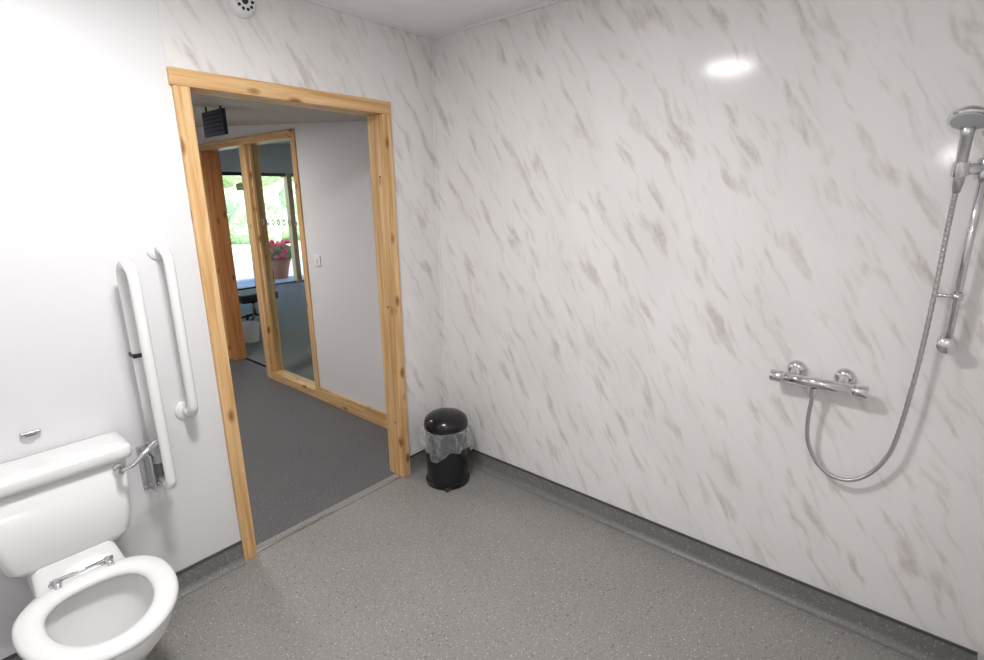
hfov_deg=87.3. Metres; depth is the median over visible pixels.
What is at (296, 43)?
wall
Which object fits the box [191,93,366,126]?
ceiling
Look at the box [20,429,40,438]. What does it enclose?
bracket
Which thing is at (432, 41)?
trim
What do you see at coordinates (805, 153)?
wall
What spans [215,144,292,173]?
wall
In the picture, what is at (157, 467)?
support rail
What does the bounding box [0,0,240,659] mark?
wall
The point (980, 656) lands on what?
wall
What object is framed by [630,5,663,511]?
trim
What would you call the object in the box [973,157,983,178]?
slider
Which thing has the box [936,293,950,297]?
guide
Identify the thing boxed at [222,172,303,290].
frame
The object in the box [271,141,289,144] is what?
ceiling
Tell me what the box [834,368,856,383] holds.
wall flange
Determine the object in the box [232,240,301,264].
lawn
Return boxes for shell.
[946,105,983,129]
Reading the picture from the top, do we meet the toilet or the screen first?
the screen
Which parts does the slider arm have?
arm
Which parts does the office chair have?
seat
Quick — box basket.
[242,321,259,342]
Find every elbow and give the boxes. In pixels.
[790,366,800,373]
[838,375,848,382]
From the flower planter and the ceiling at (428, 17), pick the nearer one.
the ceiling at (428, 17)
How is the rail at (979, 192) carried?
attached to the wall at (805, 153)
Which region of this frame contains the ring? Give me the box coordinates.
[949,292,964,300]
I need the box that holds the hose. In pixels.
[805,193,957,481]
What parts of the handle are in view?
handle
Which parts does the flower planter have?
pot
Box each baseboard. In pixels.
[9,543,246,659]
[318,387,386,428]
[410,450,426,474]
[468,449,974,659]
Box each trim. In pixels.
[257,476,400,552]
[303,0,566,38]
[431,38,445,407]
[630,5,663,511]
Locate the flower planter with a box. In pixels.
[269,239,291,278]
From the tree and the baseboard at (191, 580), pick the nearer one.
the baseboard at (191, 580)
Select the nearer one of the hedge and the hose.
the hose
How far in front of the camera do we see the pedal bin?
2.96 m
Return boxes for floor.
[147,281,913,659]
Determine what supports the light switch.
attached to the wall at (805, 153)
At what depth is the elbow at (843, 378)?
1.83 m
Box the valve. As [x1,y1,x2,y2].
[769,369,869,398]
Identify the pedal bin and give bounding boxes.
[418,407,473,491]
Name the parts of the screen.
head rail, rail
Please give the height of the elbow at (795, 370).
0.048 m
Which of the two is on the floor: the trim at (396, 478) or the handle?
the trim at (396, 478)
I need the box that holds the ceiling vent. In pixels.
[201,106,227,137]
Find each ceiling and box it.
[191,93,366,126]
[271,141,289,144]
[314,0,554,35]
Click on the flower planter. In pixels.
(281, 256)
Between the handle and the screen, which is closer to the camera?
the handle
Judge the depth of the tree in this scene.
21.58 m
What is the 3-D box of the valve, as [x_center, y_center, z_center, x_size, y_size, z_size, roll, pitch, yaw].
[1.182,0.194,1.876,0.306,0.045,0.045,11,19,39]
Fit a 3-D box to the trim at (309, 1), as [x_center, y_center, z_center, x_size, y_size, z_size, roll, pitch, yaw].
[0.230,-1.249,1.493,2.585,0.010,1.347,11,19,39]
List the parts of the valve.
control knob, control knob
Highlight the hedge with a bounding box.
[224,186,299,243]
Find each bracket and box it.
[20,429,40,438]
[936,334,956,353]
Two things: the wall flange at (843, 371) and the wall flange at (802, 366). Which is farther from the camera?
the wall flange at (802, 366)
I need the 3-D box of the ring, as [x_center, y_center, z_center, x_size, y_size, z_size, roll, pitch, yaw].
[1.433,-0.103,1.590,0.034,0.020,0.034,11,19,39]
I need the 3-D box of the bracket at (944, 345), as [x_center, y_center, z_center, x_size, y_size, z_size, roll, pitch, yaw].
[1.444,0.044,1.640,0.048,0.048,0.080,11,19,39]
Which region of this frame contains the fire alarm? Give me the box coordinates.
[226,0,255,18]
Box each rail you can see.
[116,258,176,491]
[146,239,197,418]
[943,154,983,338]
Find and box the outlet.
[809,388,816,398]
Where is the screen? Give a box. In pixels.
[198,128,319,398]
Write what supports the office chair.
on the floor
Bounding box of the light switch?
[313,255,320,266]
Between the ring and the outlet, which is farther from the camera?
the outlet
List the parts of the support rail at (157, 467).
wall plate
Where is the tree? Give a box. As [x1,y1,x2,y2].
[222,175,279,190]
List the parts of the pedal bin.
lid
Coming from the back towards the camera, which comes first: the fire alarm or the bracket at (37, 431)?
the fire alarm
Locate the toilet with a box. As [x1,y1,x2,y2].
[0,431,178,659]
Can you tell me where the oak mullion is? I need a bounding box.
[283,173,301,281]
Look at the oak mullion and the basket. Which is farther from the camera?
the oak mullion
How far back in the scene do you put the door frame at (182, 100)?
2.13 m
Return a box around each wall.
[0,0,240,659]
[157,0,443,455]
[195,0,983,651]
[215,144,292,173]
[977,632,983,659]
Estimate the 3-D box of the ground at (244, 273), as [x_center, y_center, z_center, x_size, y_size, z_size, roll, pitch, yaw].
[-4.997,-1.397,12.340,3.980,0.080,20.000,11,19,39]
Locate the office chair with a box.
[238,270,278,320]
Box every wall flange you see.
[787,360,807,374]
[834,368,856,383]
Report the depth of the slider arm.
1.48 m
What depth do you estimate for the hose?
1.69 m
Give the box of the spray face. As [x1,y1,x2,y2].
[950,112,983,129]
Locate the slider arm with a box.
[969,163,983,174]
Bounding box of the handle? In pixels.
[950,126,975,192]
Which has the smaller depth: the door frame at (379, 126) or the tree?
the door frame at (379, 126)
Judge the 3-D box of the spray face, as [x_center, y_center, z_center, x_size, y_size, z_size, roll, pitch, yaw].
[1.316,-0.575,1.423,0.084,0.040,0.075,11,19,39]
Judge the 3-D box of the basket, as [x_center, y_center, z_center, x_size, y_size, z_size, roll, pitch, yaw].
[-2.871,0.024,6.129,0.230,0.220,0.230,11,19,39]
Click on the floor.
(489, 567)
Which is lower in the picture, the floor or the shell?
the floor
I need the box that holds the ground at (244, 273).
[234,258,303,287]
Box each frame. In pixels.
[171,85,256,560]
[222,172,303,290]
[367,114,410,476]
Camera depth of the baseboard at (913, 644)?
2.26 m
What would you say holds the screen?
attached to the wall at (805, 153)

